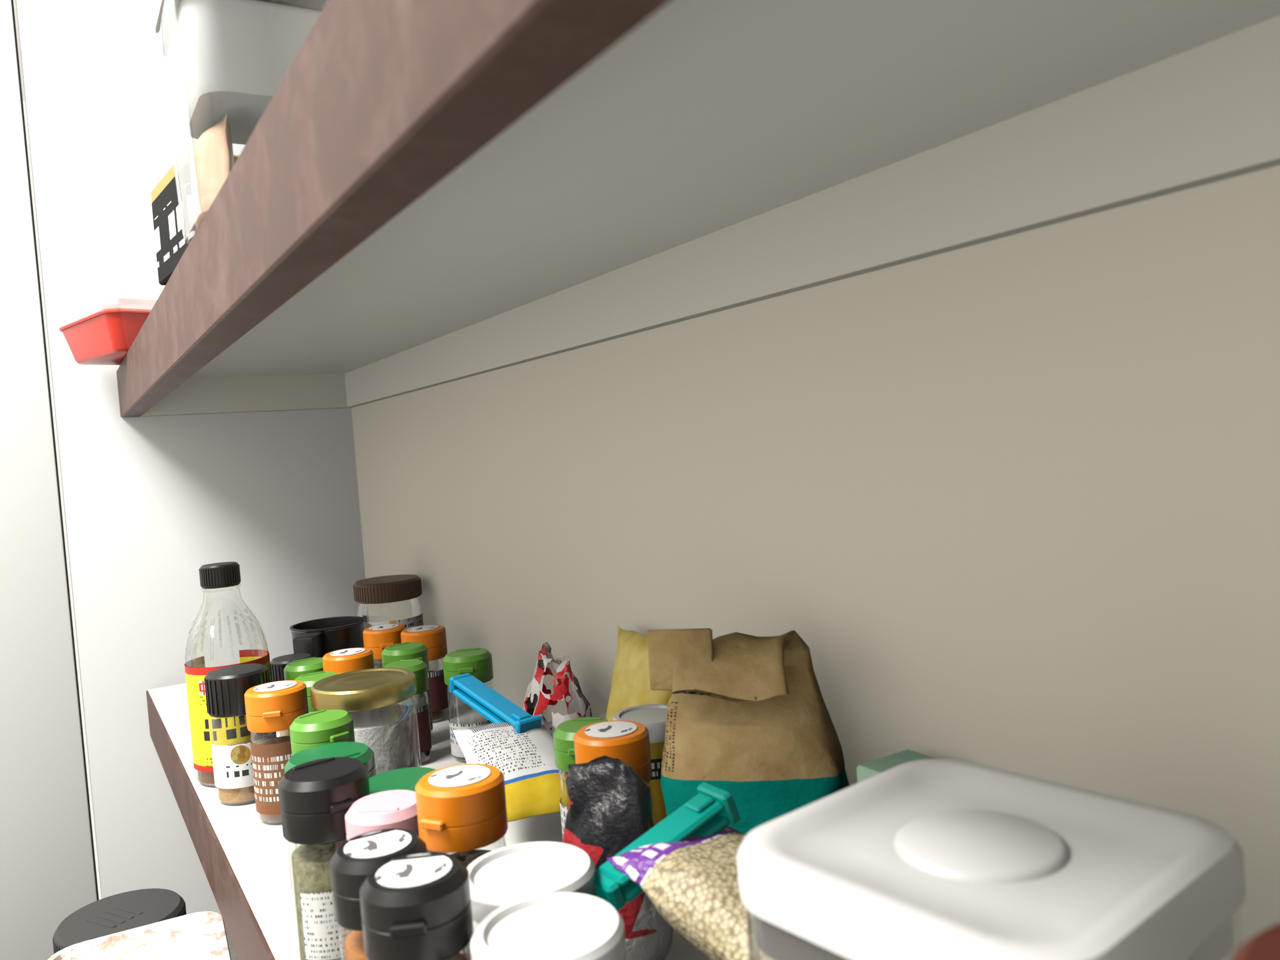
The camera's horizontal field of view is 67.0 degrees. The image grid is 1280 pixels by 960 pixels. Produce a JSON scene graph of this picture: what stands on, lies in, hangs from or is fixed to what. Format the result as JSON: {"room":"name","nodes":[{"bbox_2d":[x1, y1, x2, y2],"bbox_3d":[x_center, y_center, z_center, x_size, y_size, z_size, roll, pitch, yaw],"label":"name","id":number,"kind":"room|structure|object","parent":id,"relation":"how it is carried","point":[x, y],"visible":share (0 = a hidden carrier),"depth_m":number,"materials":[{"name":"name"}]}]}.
{"room":"pantry","nodes":[
{"label":"pantry","id":0,"kind":"room"},
{"bbox_2d":[13,0,25,101],"bbox_3d":[-0.955,-0.939,-0.298,2.700,0.050,5.400,-5,3,-31],"label":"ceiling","id":1,"kind":"structure","parent":0,"point":[14,3],"depth_m":2.19,"materials":[{"name":"paint"}]},
{"bbox_2d":[15,0,369,914],"bbox_3d":[-0.547,0.226,1.290,0.347,2.450,0.100,-5,3,-31],"label":"wall","id":2,"kind":"structure","parent":0,"point":[149,502],"depth_m":1.19,"materials":[{"name":"white paint"}]},
{"bbox_2d":[0,0,98,959],"bbox_3d":[-0.985,0.318,1.007,0.700,2.050,0.036,-5,2,-28],"label":"door","id":3,"kind":"structure","parent":2,"relation":"in","point":[48,872],"depth_m":1.13,"materials":[{"name":"white paint"}]},
{"bbox_2d":[351,164,1279,959],"bbox_3d":[0.242,0.201,0.423,0.100,2.450,2.400,-5,3,-31],"label":"wall","id":4,"kind":"structure","parent":0,"point":[1012,502],"depth_m":0.46,"materials":[{"name":"white paint"}]},
{"bbox_2d":[221,914,239,959],"bbox_3d":[-0.033,0.572,0.254,0.596,0.036,2.192,-5,3,-31],"label":"benchtop","id":5,"kind":"object","parent":4,"relation":"attached to","point":[234,956],"depth_m":1.14,"materials":[{"name":"stone"}]},
{"bbox_2d":[52,888,186,954],"bbox_3d":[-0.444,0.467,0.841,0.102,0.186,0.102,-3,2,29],"label":"lid","id":6,"kind":"object","parent":5,"relation":"on","point":[119,912],"visible":0.68,"depth_m":0.83,"materials":[{"name":"grey plastic"}]},
{"bbox_2d":[47,911,230,959],"bbox_3d":[-0.351,0.459,0.693,0.125,0.200,0.200,-5,2,-27],"label":"tub","id":7,"kind":"object","parent":5,"relation":"on","point":[198,935],"visible":1,"depth_m":0.75,"materials":[{"name":"white plastic"}]},
{"bbox_2d":[145,682,712,959],"bbox_3d":[0.084,0.270,0.327,0.279,0.058,2.198,-5,3,-31],"label":"shelf","id":8,"kind":"object","parent":4,"relation":"attached to","point":[244,859],"visible":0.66,"depth_m":0.68,"materials":[{"name":"white laminate"}]},
{"bbox_2d":[184,561,276,784],"bbox_3d":[-0.351,0.162,0.826,0.067,0.182,0.066,-6,3,-32],"label":"vinegar bottle","id":9,"kind":"object","parent":8,"relation":"on","point":[205,729],"visible":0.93,"depth_m":0.80,"materials":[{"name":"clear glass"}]},
{"bbox_2d":[204,663,273,802],"bbox_3d":[-0.318,0.202,0.771,0.047,0.102,0.047,-5,2,-17],"label":"jar","id":10,"kind":"object","parent":8,"relation":"on","point":[225,688],"visible":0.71,"depth_m":0.75,"materials":[{"name":"clear plastic"}]},
{"bbox_2d":[244,680,308,821],"bbox_3d":[-0.268,0.202,0.721,0.044,0.098,0.046,-5,2,-11],"label":"spice jar","id":11,"kind":"object","parent":8,"relation":"on","point":[270,707],"visible":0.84,"depth_m":0.70,"materials":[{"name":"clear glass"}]},
{"bbox_2d":[270,653,313,736],"bbox_3d":[-0.328,0.208,0.919,0.039,0.080,0.039,-5,2,-21],"label":"spice jar","id":12,"kind":"object","parent":8,"relation":"on","point":[278,664],"visible":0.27,"depth_m":0.90,"materials":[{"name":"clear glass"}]},
{"bbox_2d":[283,657,323,712],"bbox_3d":[-0.294,0.205,0.866,0.040,0.086,0.042,-5,2,-30],"label":"spice jar","id":13,"kind":"object","parent":8,"relation":"on","point":[294,669],"visible":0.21,"depth_m":0.85,"materials":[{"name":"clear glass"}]},
{"bbox_2d":[294,671,337,711],"bbox_3d":[-0.260,0.204,0.790,0.039,0.089,0.041,-6,3,-34],"label":"spice jar","id":14,"kind":"object","parent":8,"relation":"on","point":[309,679],"visible":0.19,"depth_m":0.78,"materials":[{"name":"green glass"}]},
{"bbox_2d":[289,709,355,755],"bbox_3d":[-0.206,0.202,0.638,0.042,0.095,0.040,-2,3,41],"label":"spice jar","id":15,"kind":"object","parent":8,"relation":"on","point":[311,729],"visible":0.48,"depth_m":0.62,"materials":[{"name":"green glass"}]},
{"bbox_2d":[278,756,370,959],"bbox_3d":[-0.163,0.201,0.510,0.045,0.100,0.047,-6,3,-39],"label":"spice jar","id":16,"kind":"object","parent":8,"relation":"on","point":[316,797],"visible":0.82,"depth_m":0.49,"materials":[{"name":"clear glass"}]},
{"bbox_2d":[289,616,364,657],"bbox_3d":[-0.331,0.199,1.019,0.076,0.092,0.105,-4,2,4],"label":"measuring cup","id":17,"kind":"object","parent":8,"relation":"on","point":[318,637],"visible":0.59,"depth_m":1.00,"materials":[{"name":"black plastic"}]},
{"bbox_2d":[284,741,376,844],"bbox_3d":[-0.185,0.207,0.587,0.052,0.086,0.054,-6,3,-39],"label":"spice jar","id":18,"kind":"object","parent":8,"relation":"on","point":[361,751],"visible":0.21,"depth_m":0.58,"materials":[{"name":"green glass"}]},
{"bbox_2d":[322,647,374,674],"bbox_3d":[-0.251,0.197,0.843,0.042,0.096,0.045,-4,2,2],"label":"spice jar","id":19,"kind":"object","parent":8,"relation":"on","point":[339,661],"visible":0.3,"depth_m":0.83,"materials":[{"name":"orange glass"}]},
{"bbox_2d":[310,667,421,774],"bbox_3d":[-0.200,0.197,0.714,0.075,0.100,0.075,-5,2,-17],"label":"jar","id":20,"kind":"object","parent":8,"relation":"on","point":[370,695],"visible":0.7,"depth_m":0.69,"materials":[{"name":"clear glass"}]},
{"bbox_2d":[329,828,427,959],"bbox_3d":[-0.105,0.201,0.403,0.039,0.101,0.041,-5,2,-27],"label":"spice jar","id":21,"kind":"object","parent":8,"relation":"on","point":[355,859],"visible":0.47,"depth_m":0.39,"materials":[{"name":"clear plastic"}]},
{"bbox_2d":[362,623,405,659],"bbox_3d":[-0.258,0.195,0.987,0.042,0.091,0.044,-5,2,-20],"label":"spice jar","id":22,"kind":"object","parent":8,"relation":"on","point":[376,638],"visible":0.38,"depth_m":0.97,"materials":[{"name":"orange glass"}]},
{"bbox_2d":[344,789,427,850],"bbox_3d":[-0.124,0.205,0.487,0.040,0.089,0.042,-4,2,4],"label":"jar","id":23,"kind":"object","parent":8,"relation":"on","point":[396,809],"visible":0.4,"depth_m":0.47,"materials":[{"name":"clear plastic"}]},
{"bbox_2d":[352,574,423,668],"bbox_3d":[-0.281,0.175,1.093,0.074,0.126,0.074,-4,2,10],"label":"jar","id":24,"kind":"object","parent":8,"relation":"on","point":[396,588],"visible":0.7,"depth_m":1.06,"materials":[{"name":"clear plastic"}]},
{"bbox_2d":[368,766,443,852],"bbox_3d":[-0.133,0.209,0.552,0.049,0.077,0.049,-5,2,-15],"label":"jar","id":25,"kind":"object","parent":8,"relation":"on","point":[407,778],"visible":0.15,"depth_m":0.55,"materials":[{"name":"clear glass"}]},
{"bbox_2d":[381,641,433,739],"bbox_3d":[-0.210,0.196,0.880,0.041,0.091,0.043,-6,3,-39],"label":"spice jar","id":26,"kind":"object","parent":8,"relation":"on","point":[407,650],"visible":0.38,"depth_m":0.87,"materials":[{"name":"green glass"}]},
{"bbox_2d":[384,659,432,763],"bbox_3d":[-0.199,0.199,0.828,0.038,0.086,0.040,-4,2,16],"label":"spice jar","id":27,"kind":"object","parent":8,"relation":"on","point":[419,668],"visible":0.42,"depth_m":0.82,"materials":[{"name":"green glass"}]},
{"bbox_2d":[359,851,473,959],"bbox_3d":[-0.081,0.198,0.362,0.040,0.106,0.042,-4,2,-5],"label":"spice jar","id":28,"kind":"object","parent":8,"relation":"on","point":[415,906],"visible":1,"depth_m":0.35,"materials":[{"name":"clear plastic"}]},
{"bbox_2d":[400,624,450,720],"bbox_3d":[-0.213,0.193,0.962,0.044,0.091,0.046,-4,2,2],"label":"spice jar","id":29,"kind":"object","parent":8,"relation":"on","point":[433,637],"visible":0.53,"depth_m":0.95,"materials":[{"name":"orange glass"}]},
{"bbox_2d":[415,763,508,959],"bbox_3d":[-0.083,0.195,0.465,0.042,0.106,0.044,-3,2,28],"label":"spice jar","id":30,"kind":"object","parent":8,"relation":"on","point":[462,810],"visible":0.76,"depth_m":0.45,"materials":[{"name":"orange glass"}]},
{"bbox_2d":[442,647,493,760],"bbox_3d":[-0.145,0.193,0.831,0.042,0.091,0.044,-4,2,-6],"label":"spice jar","id":31,"kind":"object","parent":8,"relation":"on","point":[476,662],"visible":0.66,"depth_m":0.82,"materials":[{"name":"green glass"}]},
{"bbox_2d":[453,714,565,822],"bbox_3d":[-0.082,0.194,0.656,0.068,0.040,0.099,-5,2,-23],"label":"packet","id":32,"kind":"object","parent":8,"relation":"on","point":[526,758],"visible":0.65,"depth_m":0.64,"materials":[{"name":"white"}]},
{"bbox_2d":[449,672,541,732],"bbox_3d":[-0.109,0.167,0.714,0.020,0.034,0.100,-6,3,-40],"label":"clip","id":33,"kind":"object","parent":32,"relation":"on","point":[497,709],"visible":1,"depth_m":0.71,"materials":[{"name":"blue plastic"}]},
{"bbox_2d":[466,841,597,959],"bbox_3d":[-0.045,0.205,0.410,0.057,0.083,0.057,-5,3,-31],"label":"jar","id":34,"kind":"object","parent":8,"relation":"on","point":[499,877],"visible":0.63,"depth_m":0.41,"materials":[{"name":"white plastic"}]},
{"bbox_2d":[470,892,626,959],"bbox_3d":[-0.030,0.204,0.349,0.055,0.088,0.055,-5,3,-31],"label":"jar","id":35,"kind":"object","parent":8,"relation":"on","point":[555,926],"visible":1,"depth_m":0.35,"materials":[{"name":"white plastic"}]},
{"bbox_2d":[521,644,592,734],"bbox_3d":[-0.065,0.183,0.749,0.050,0.104,0.094,-5,2,-21],"label":"snack bag","id":36,"kind":"object","parent":8,"relation":"on","point":[537,697],"visible":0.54,"depth_m":0.74,"materials":[{"name":"red plastic"}]},
{"bbox_2d":[553,716,608,829],"bbox_3d":[-0.032,0.195,0.607,0.039,0.086,0.041,-4,2,8],"label":"spice jar","id":37,"kind":"object","parent":8,"relation":"on","point":[563,735],"visible":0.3,"depth_m":0.60,"materials":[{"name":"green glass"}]},
{"bbox_2d":[573,720,652,789],"bbox_3d":[-0.013,0.189,0.540,0.042,0.101,0.044,-3,2,22],"label":"spice jar","id":38,"kind":"object","parent":8,"relation":"on","point":[611,742],"visible":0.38,"depth_m":0.53,"materials":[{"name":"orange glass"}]},
{"bbox_2d":[556,753,675,959],"bbox_3d":[-0.012,0.190,0.485,0.063,0.104,0.048,-2,3,39],"label":"bag","id":39,"kind":"object","parent":8,"relation":"on","point":[607,808],"visible":0.54,"depth_m":0.47,"materials":[{"name":"black plastic"}]},
{"bbox_2d":[606,626,670,721],"bbox_3d":[-0.003,0.169,0.664,0.035,0.123,0.086,-5,3,-32],"label":"packet","id":40,"kind":"object","parent":8,"relation":"on","point":[630,684],"visible":0.27,"depth_m":0.67,"materials":[{"name":"yellow paper"}]},
{"bbox_2d":[612,704,675,822],"bbox_3d":[0.009,0.189,0.585,0.044,0.095,0.044,-3,2,19],"label":"tin","id":41,"kind":"object","parent":8,"relation":"on","point":[657,718],"visible":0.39,"depth_m":0.56,"materials":[{"name":"grey metal"}]},
{"bbox_2d":[606,825,772,959],"bbox_3d":[0.048,0.176,0.398,0.072,0.044,0.111,-6,3,-41],"label":"bag","id":42,"kind":"object","parent":8,"relation":"on","point":[691,883],"visible":0.52,"depth_m":0.39,"materials":[{"name":"beige plastic"}]},
{"bbox_2d":[594,782,740,911],"bbox_3d":[0.011,0.160,0.427,0.072,0.034,0.021,-6,3,-34],"label":"clip","id":43,"kind":"object","parent":42,"relation":"on","point":[713,807],"visible":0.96,"depth_m":0.43,"materials":[{"name":"teal plastic"}]},
{"bbox_2d":[644,623,844,940],"bbox_3d":[0.059,0.155,0.510,0.100,0.166,0.062,-3,2,20],"label":"flour bag","id":44,"kind":"object","parent":8,"relation":"on","point":[751,722],"visible":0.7,"depth_m":0.50,"materials":[{"name":"brown paper"}]},
{"bbox_2d":[856,749,939,782],"bbox_3d":[0.129,0.183,0.455,0.036,0.099,0.034,-5,3,-31],"label":"box","id":45,"kind":"object","parent":8,"relation":"on","point":[867,770],"visible":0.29,"depth_m":0.46,"materials":[{"name":"green plastic"}]},
{"bbox_2d":[736,759,1245,959],"bbox_3d":[0.100,0.170,0.273,0.106,0.142,0.106,-6,3,-39],"label":"storage container","id":46,"kind":"object","parent":8,"relation":"on","point":[929,859],"visible":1,"depth_m":0.26,"materials":[{"name":"white plastic"}]},
{"bbox_2d":[1230,922,1279,959],"bbox_3d":[0.136,0.163,0.159,0.060,0.160,0.060,-2,3,39],"label":"jar","id":47,"kind":"object","parent":8,"relation":"on","point":[1265,945],"visible":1,"depth_m":0.17,"materials":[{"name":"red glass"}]},
{"bbox_2d":[116,0,1279,417],"bbox_3d":[0.055,-0.122,0.312,0.279,0.058,2.198,-5,3,-31],"label":"shelf","id":48,"kind":"object","parent":4,"relation":"attached to","point":[429,193],"visible":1,"depth_m":0.38,"materials":[{"name":"white laminate"}]},
{"bbox_2d":[59,308,151,365],"bbox_3d":[-0.562,-0.163,1.084,0.172,0.053,0.124,-2,3,43],"label":"food container","id":49,"kind":"object","parent":48,"relation":"on","point":[105,337],"visible":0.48,"depth_m":1.02,"materials":[{"name":"red plastic"}]},
{"bbox_2d":[150,149,239,285],"bbox_3d":[-0.291,-0.172,0.652,0.046,0.066,0.105,-6,3,-37],"label":"box","id":50,"kind":"object","parent":48,"relation":"on","point":[170,245],"visible":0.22,"depth_m":0.65,"materials":[{"name":"black cardboard"}]},
{"bbox_2d":[191,113,233,214],"bbox_3d":[-0.240,-0.170,0.543,0.018,0.055,0.059,-6,3,-43],"label":"packet","id":51,"kind":"object","parent":48,"relation":"on","point":[212,160],"visible":0.59,"depth_m":0.53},
{"bbox_2d":[152,0,328,244],"bbox_3d":[-0.210,-0.210,0.553,0.106,0.137,0.106,-5,3,-31],"label":"storage container","id":52,"kind":"object","parent":48,"relation":"on","point":[218,58],"visible":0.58,"depth_m":0.51,"materials":[{"name":"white plastic"}]}
]}

